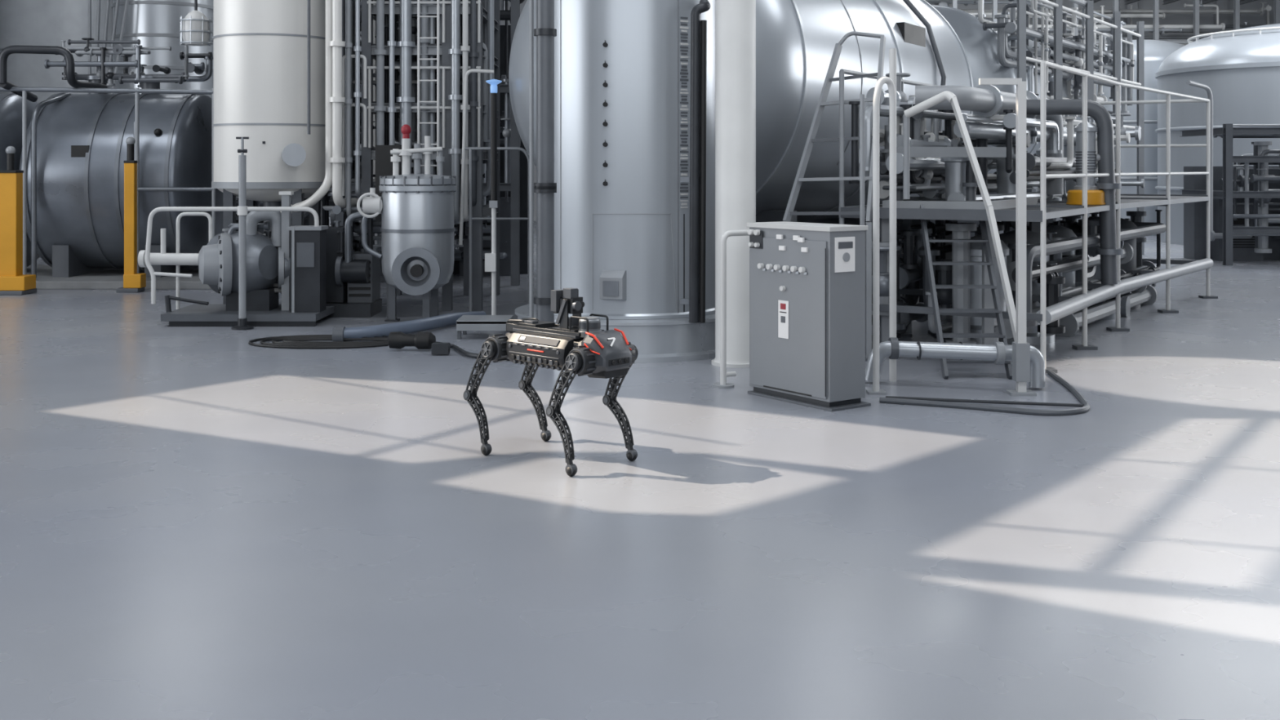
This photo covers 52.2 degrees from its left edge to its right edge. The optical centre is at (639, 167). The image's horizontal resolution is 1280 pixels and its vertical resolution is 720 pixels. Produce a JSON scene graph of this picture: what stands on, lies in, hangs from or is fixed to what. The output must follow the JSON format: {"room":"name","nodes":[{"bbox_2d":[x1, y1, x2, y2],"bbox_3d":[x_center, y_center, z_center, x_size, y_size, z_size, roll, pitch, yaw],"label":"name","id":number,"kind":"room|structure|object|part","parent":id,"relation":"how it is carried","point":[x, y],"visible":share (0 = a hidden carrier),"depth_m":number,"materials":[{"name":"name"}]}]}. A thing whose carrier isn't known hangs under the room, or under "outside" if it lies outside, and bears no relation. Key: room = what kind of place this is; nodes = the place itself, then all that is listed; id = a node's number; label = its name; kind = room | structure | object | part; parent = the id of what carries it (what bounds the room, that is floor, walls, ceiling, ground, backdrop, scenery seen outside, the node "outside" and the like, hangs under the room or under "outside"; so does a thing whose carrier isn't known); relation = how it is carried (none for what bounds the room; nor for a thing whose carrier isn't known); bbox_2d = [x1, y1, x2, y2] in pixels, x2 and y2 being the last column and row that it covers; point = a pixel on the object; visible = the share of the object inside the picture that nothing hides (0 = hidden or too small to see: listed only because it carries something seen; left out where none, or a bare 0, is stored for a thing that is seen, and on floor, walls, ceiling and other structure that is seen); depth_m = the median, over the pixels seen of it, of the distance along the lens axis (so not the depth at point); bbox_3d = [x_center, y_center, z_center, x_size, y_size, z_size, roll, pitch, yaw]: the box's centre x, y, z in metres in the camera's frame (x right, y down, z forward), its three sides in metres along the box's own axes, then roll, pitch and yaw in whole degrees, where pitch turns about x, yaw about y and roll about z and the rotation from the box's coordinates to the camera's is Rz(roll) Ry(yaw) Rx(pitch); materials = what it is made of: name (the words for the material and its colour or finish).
{"room":"industrial plant interior","nodes":[
{"label":"industrial plant interior","id":0,"kind":"room"},
{"bbox_2d":[0,86,216,274],"bbox_3d":[-8.288,0.233,19.450,3.945,2.894,0.070,0,0,0],"label":"guard rail","id":1,"kind":"object","parent":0,"point":[136,91],"depth_m":19.42,"materials":[{"name":"grey metal"}]},
{"bbox_2d":[0,220,1279,719],"bbox_3d":[0.500,1.900,19.000,44.000,0.200,51.000,0,0,0],"label":"floor","id":2,"kind":"structure","parent":0,"point":[197,522],"depth_m":6.49,"materials":[{"name":"grey concrete"}]},
{"bbox_2d":[0,146,36,295],"bbox_3d":[-8.959,0.748,18.600,0.554,2.104,0.468,0,0,0],"label":"post","id":3,"kind":"object","parent":2,"relation":"on","point":[13,282],"visible":1,"depth_m":18.49,"materials":[{"name":"yellow metal"}]},
{"bbox_2d":[0,0,112,102],"bbox_3d":[-13.950,-1.798,30.000,3.450,7.195,3.450,0,0,0],"label":"silo","id":4,"kind":"object","parent":2,"relation":"on","point":[22,22],"visible":0.09,"depth_m":28.57,"materials":[{"name":"grey paint"}]},
{"bbox_2d":[26,264,212,289],"bbox_3d":[-10.500,1.740,20.900,8.900,0.120,3.300,0,0,0],"label":"plinth","id":5,"kind":"object","parent":2,"relation":"on","point":[109,279],"visible":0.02,"depth_m":19.27,"materials":[{"name":"grey concrete"}]},
{"bbox_2d":[0,92,39,266],"bbox_3d":[-11.326,0.115,20.945,3.331,3.150,2.950,0,0,0],"label":"storage tank","id":6,"kind":"object","parent":5,"relation":"on","point":[11,104],"visible":0.09,"depth_m":20.40,"materials":[{"name":"metal"}]},
{"bbox_2d":[0,44,107,102],"bbox_3d":[-8.897,-1.405,19.820,1.119,0.790,1.260,0,0,0],"label":"loop","id":7,"kind":"object","parent":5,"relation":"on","point":[4,54],"visible":0.95,"depth_m":19.22,"materials":[{"name":"metal"}]},
{"bbox_2d":[19,75,222,277],"bbox_3d":[-8.149,0.115,20.945,2.819,3.150,2.950,0,0,0],"label":"storage tank","id":8,"kind":"object","parent":5,"relation":"on","point":[77,144],"visible":0.67,"depth_m":19.83,"materials":[{"name":"metal"}]},
{"bbox_2d":[44,37,213,88],"bbox_3d":[-8.146,-1.667,20.931,2.446,0.758,0.796,0,0,0],"label":"pipes","id":9,"kind":"object","parent":8,"relation":"attached to","point":[126,52],"visible":0.88,"depth_m":20.67,"materials":[{"name":"metal"}]},
{"bbox_2d":[115,136,146,292],"bbox_3d":[-7.356,0.678,18.900,0.345,2.244,0.270,0,0,0],"label":"post","id":10,"kind":"object","parent":2,"relation":"on","point":[133,282],"visible":1,"depth_m":18.84,"materials":[{"name":"yellow metal"}]},
{"bbox_2d":[88,0,213,97],"bbox_3d":[-9.479,-1.469,25.837,2.085,6.547,2.335,0,0,0],"label":"column","id":11,"kind":"structure","parent":2,"relation":"on","point":[155,23],"depth_m":25.07,"materials":[{"name":"metal"}]},
{"bbox_2d":[137,191,334,326],"bbox_3d":[-4.730,1.045,15.289,2.170,1.530,1.122,0,0,0],"label":"pump skid","id":12,"kind":"object","parent":2,"relation":"on","point":[294,257],"visible":0.94,"depth_m":14.98,"materials":[{"name":"grey paint"}]},
{"bbox_2d":[231,137,253,330],"bbox_3d":[-4.429,0.730,14.550,0.240,2.139,0.240,0,0,0],"label":"post","id":13,"kind":"object","parent":2,"relation":"on","point":[242,207],"visible":1,"depth_m":14.52,"materials":[{"name":"metal"}]},
{"bbox_2d":[235,197,263,234],"bbox_3d":[-11.500,-1.200,34.446,6.126,6.000,3.109,0,0,0],"label":"module","id":14,"kind":"object","parent":2,"relation":"on","point":[260,203],"visible":0.02,"depth_m":34.76,"materials":[{"name":"metal"}]},
{"bbox_2d":[211,0,332,304],"bbox_3d":[-4.606,-2.027,16.474,1.500,7.654,1.774,0,0,-22],"label":"silo","id":15,"kind":"object","parent":2,"relation":"on","point":[273,59],"visible":0.84,"depth_m":15.96,"materials":[{"name":"paint"}]},
{"bbox_2d":[248,334,388,349],"bbox_3d":[-3.210,1.769,13.395,1.595,0.060,0.946,0,0,0],"label":"cable","id":16,"kind":"object","parent":2,"relation":"on","point":[304,341],"visible":0.84,"depth_m":13.20,"materials":[{"name":"black rubber"}]},
{"bbox_2d":[324,205,382,317],"bbox_3d":[-3.560,1.131,15.960,0.660,1.337,0.780,0,0,0],"label":"pump","id":17,"kind":"object","parent":2,"relation":"on","point":[353,278],"visible":0.75,"depth_m":15.75,"materials":[{"name":"metal"}]},
{"bbox_2d":[256,0,528,285],"bbox_3d":[-3.877,-1.220,21.214,4.171,6.040,2.771,0,0,0],"label":"storage tank","id":18,"kind":"object","parent":2,"relation":"on","point":[513,164],"visible":0.09,"depth_m":20.56,"materials":[{"name":"metal"}]},
{"bbox_2d":[356,124,456,321],"bbox_3d":[-2.709,0.649,15.273,1.114,2.302,1.153,0,0,0],"label":"vessel","id":19,"kind":"object","parent":2,"relation":"on","point":[415,211],"visible":1,"depth_m":14.99,"materials":[{"name":"metal"}]},
{"bbox_2d":[332,311,486,341],"bbox_3d":[-2.461,1.730,14.259,0.298,0.170,2.192,0,0,38],"label":"hose","id":20,"kind":"object","parent":2,"relation":"on","point":[339,333],"visible":0.86,"depth_m":13.94,"materials":[{"name":"rubber"}]},
{"bbox_2d":[328,0,528,311],"bbox_3d":[-2.620,-1.800,17.135,2.567,7.200,2.662,0,0,0],"label":"pipes","id":21,"kind":"object","parent":2,"relation":"on","point":[427,65],"visible":0.82,"depth_m":16.29,"materials":[{"name":"grey metal"}]},
{"bbox_2d":[387,331,510,360],"bbox_3d":[-1.731,1.708,12.579,1.584,0.186,0.442,0,0,32],"label":"connector","id":22,"kind":"object","parent":2,"relation":"on","point":[397,340],"visible":0.89,"depth_m":12.76,"materials":[{"name":"black rubber"}]},
{"bbox_2d":[456,315,513,338],"bbox_3d":[-1.644,1.700,13.900,0.550,0.200,0.500,0,0,0],"label":"cable tray","id":23,"kind":"object","parent":2,"relation":"on","point":[464,323],"visible":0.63,"depth_m":13.65,"materials":[{"name":"grey paint"}]},
{"bbox_2d":[484,79,502,315],"bbox_3d":[-1.633,0.407,14.600,0.240,2.787,0.240,0,0,0],"label":"pole","id":24,"kind":"object","parent":2,"relation":"on","point":[490,258],"visible":0.77,"depth_m":14.57,"materials":[{"name":"grey metal"}]},
{"bbox_2d":[528,0,556,322],"bbox_3d":[-0.887,-1.950,12.000,0.275,7.500,0.240,0,0,0],"label":"drain pipe","id":25,"kind":"object","parent":2,"relation":"on","point":[544,187],"visible":0.78,"depth_m":11.94,"materials":[{"name":"grey metal"}]},
{"bbox_2d":[463,287,638,476],"bbox_3d":[-0.573,1.275,8.177,1.142,1.050,0.650,0,0,43],"label":"robot","id":26,"kind":"object","parent":2,"relation":"on","point":[577,344],"visible":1,"depth_m":8.04,"materials":[{"name":"black metal"}]},
{"bbox_3d":[-0.144,1.433,8.062,0.286,0.735,0.224,0,0,34],"label":"leg","id":27,"kind":"part","parent":26,"relation":"part of","materials":[{"name":"black metal"}]},
{"bbox_2d":[515,303,715,363],"bbox_3d":[-0.100,1.616,13.200,2.400,0.368,2.400,0,0,0],"label":"plinth","id":28,"kind":"object","parent":2,"relation":"on","point":[666,340],"visible":0.24,"depth_m":12.14,"materials":[{"name":"metal"}]},
{"bbox_2d":[554,0,715,323],"bbox_3d":[-0.100,-1.215,13.117,1.856,5.370,2.023,0,0,0],"label":"tower","id":29,"kind":"object","parent":2,"relation":"on","point":[634,80],"visible":0.87,"depth_m":12.34,"materials":[{"name":"silver metal"}]},
{"bbox_2d":[712,229,749,388],"bbox_3d":[1.032,1.159,10.906,0.985,1.283,0.179,0,0,-30],"label":"guard rail","id":30,"kind":"object","parent":2,"relation":"on","point":[723,374],"visible":0.46,"depth_m":10.69,"materials":[{"name":"grey metal"}]},
{"bbox_2d":[711,0,755,368],"bbox_3d":[0.874,-1.950,11.950,0.440,7.500,0.440,0,0,0],"label":"support column","id":31,"kind":"structure","parent":2,"relation":"on","point":[735,20],"depth_m":11.79,"materials":[{"name":"white metal"}]},
{"bbox_2d":[508,0,973,225],"bbox_3d":[1.569,-0.713,16.990,3.721,5.025,8.150,0,0,30],"label":"tank","id":32,"kind":"object","parent":2,"relation":"on","point":[796,40],"visible":0.38,"depth_m":14.73,"materials":[{"name":"metal"}]},
{"bbox_2d":[746,221,871,411],"bbox_3d":[1.282,1.120,10.121,0.442,1.360,0.965,0,0,-36],"label":"cabinet","id":33,"kind":"object","parent":2,"relation":"on","point":[807,280],"visible":1,"depth_m":9.86,"materials":[{"name":"metal"}]},
{"bbox_2d":[782,31,885,360],"bbox_3d":[1.851,0.230,12.532,1.089,3.140,0.805,0,0,0],"label":"ladder","id":34,"kind":"object","parent":2,"relation":"on","point":[829,77],"visible":0.8,"depth_m":12.42,"materials":[{"name":"grey metal"}]},
{"bbox_2d":[871,236,935,304],"bbox_3d":[2.381,1.232,16.191,1.703,1.167,5.365,0,0,31],"label":"machinery","id":35,"kind":"object","parent":2,"relation":"on","point":[921,286],"visible":0.02,"depth_m":17.41,"materials":[{"name":"grey paint"}]},
{"bbox_2d":[879,368,1089,415],"bbox_3d":[3.070,1.780,10.219,2.260,0.044,1.267,0,0,-38],"label":"cable","id":36,"kind":"object","parent":2,"relation":"on","point":[1084,406],"visible":1,"depth_m":9.81,"materials":[{"name":"grey rubber"}]},
{"bbox_2d":[929,4,1068,237],"bbox_3d":[5.725,-0.480,23.710,3.264,4.560,4.700,0,0,30],"label":"tank","id":37,"kind":"object","parent":2,"relation":"on","point":[980,46],"visible":0.09,"depth_m":21.45,"materials":[{"name":"metal"}]},
{"bbox_2d":[839,48,1217,395],"bbox_3d":[4.399,0.328,14.585,2.427,3.014,9.961,0,0,32],"label":"access platform","id":38,"kind":"object","parent":2,"relation":"on","point":[1038,281],"visible":0.95,"depth_m":12.86,"materials":[{"name":"white paint"}]},
{"bbox_2d":[1066,122,1105,204],"bbox_3d":[4.787,-0.045,14.000,0.420,0.880,0.400,0,0,0],"label":"pump","id":39,"kind":"object","parent":38,"relation":"on","point":[1095,197],"visible":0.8,"depth_m":13.91,"materials":[{"name":"metal"}]},
{"bbox_2d":[975,0,1144,254],"bbox_3d":[7.713,-0.679,23.796,1.084,4.959,8.162,0,0,33],"label":"scaffolding","id":40,"kind":"object","parent":2,"relation":"on","point":[1118,56],"visible":0.7,"depth_m":23.48,"materials":[{"name":"grey metal"}]},
{"bbox_2d":[924,0,1279,222],"bbox_3d":[11.000,-2.087,41.714,20.126,7.775,2.571,0,0,0],"label":"ceiling trusses","id":41,"kind":"object","parent":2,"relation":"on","point":[1177,33],"visible":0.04,"depth_m":40.74,"materials":[{"name":"grey metal"}]},
{"bbox_2d":[1073,40,1184,235],"bbox_3d":[13.748,-0.850,36.000,3.520,5.300,3.520,0,0,0],"label":"storage tank","id":42,"kind":"object","parent":2,"relation":"on","point":[1156,51],"visible":0.24,"depth_m":34.39,"materials":[{"name":"grey metal"}]},
{"bbox_2d":[1155,23,1279,244],"bbox_3d":[15.616,-0.884,30.950,6.320,5.368,6.420,0,0,0],"label":"storage tank","id":43,"kind":"object","parent":2,"relation":"on","point":[1240,68],"visible":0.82,"depth_m":29.53,"materials":[{"name":"metal"}]},
{"bbox_2d":[1179,124,1279,265],"bbox_3d":[13.000,0.431,24.959,4.526,2.737,2.082,0,0,0],"label":"metal rack","id":44,"kind":"object","parent":2,"relation":"on","point":[1246,198],"visible":0.99,"depth_m":24.76,"materials":[{"name":"grey metal"}]},
{"bbox_2d":[499,0,1273,220],"bbox_3d":[0.688,-2.700,44.025,43.975,9.000,0.550,0,0,0],"label":"wall","id":45,"kind":"structure","parent":0,"point":[1170,19],"depth_m":44.00,"materials":[{"name":"grey metal"}]},
{"bbox_3d":[0.500,-7.230,19.000,43.600,0.060,50.600,0,0,0],"label":"ceiling","id":46,"kind":"structure","parent":0,"visible":0},
{"bbox_2d":[179,0,212,46],"bbox_3d":[-5.950,-4.420,17.500,0.424,5.561,0.424,0,0,0],"label":"lamp","id":47,"kind":"object","parent":46,"relation":"hanging from","point":[197,28],"visible":1,"depth_m":17.37,"materials":[{"name":"white glass"}]}
]}

